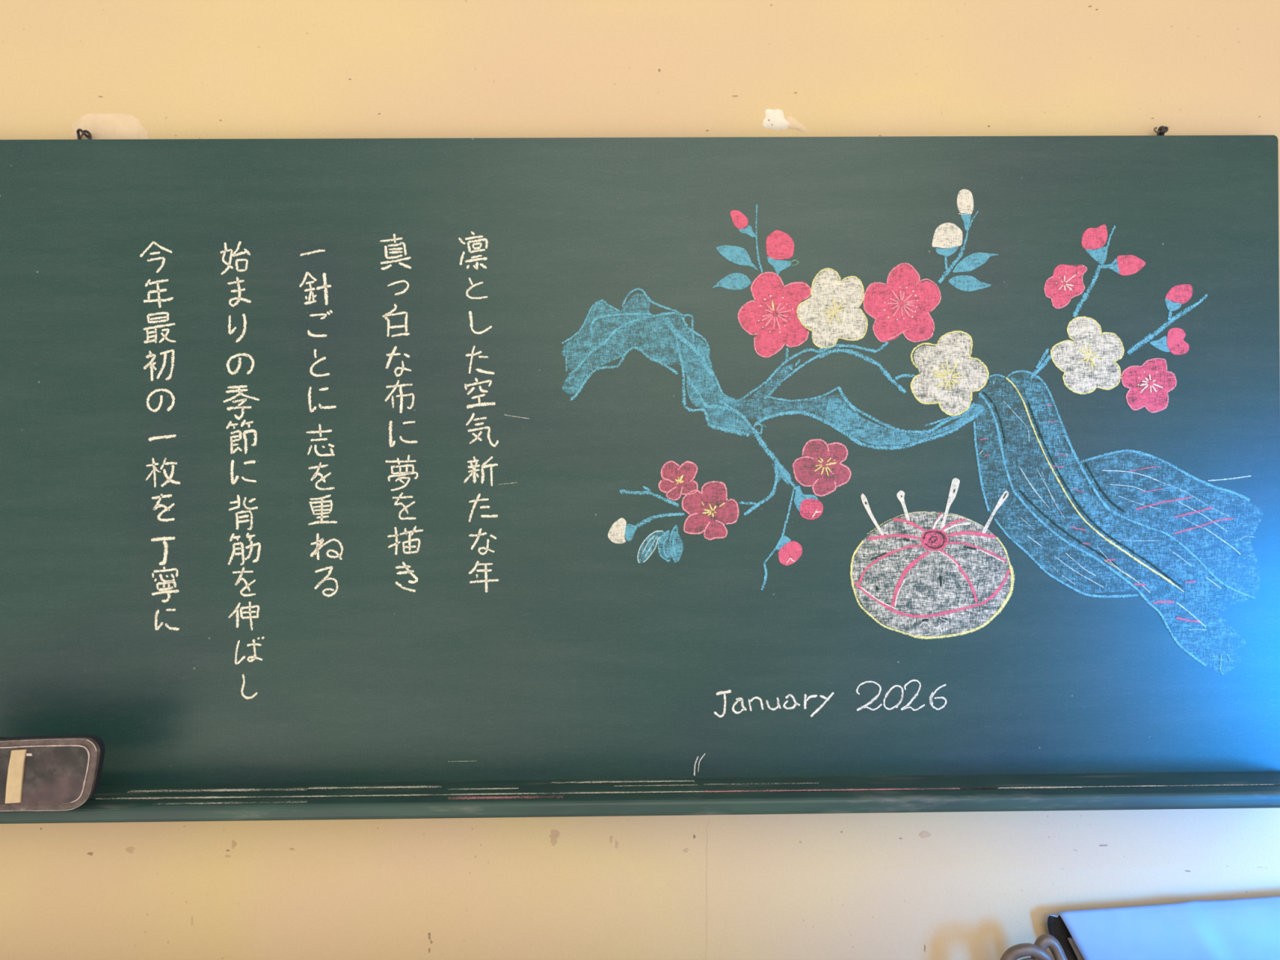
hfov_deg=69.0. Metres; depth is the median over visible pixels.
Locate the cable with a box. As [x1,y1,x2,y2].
[1000,933,1067,959]
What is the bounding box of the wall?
[0,0,1279,959]
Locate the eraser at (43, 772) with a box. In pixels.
[0,734,105,811]
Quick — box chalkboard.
[0,125,1279,823]
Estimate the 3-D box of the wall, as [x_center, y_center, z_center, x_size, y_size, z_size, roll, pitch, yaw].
[-0.218,-0.173,1.362,4.800,2.850,0.123,0,0,-1]
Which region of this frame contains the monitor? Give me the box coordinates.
[1047,896,1279,959]
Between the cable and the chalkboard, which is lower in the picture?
the cable
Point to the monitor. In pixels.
(1240, 929)
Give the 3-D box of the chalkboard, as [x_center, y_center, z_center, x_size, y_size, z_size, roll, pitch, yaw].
[-0.235,-0.022,1.244,2.260,0.930,0.107,0,0,-1]
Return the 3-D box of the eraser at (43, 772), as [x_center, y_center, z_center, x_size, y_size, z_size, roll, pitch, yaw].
[-0.799,0.368,1.161,0.251,0.098,0.028,0,0,-1]

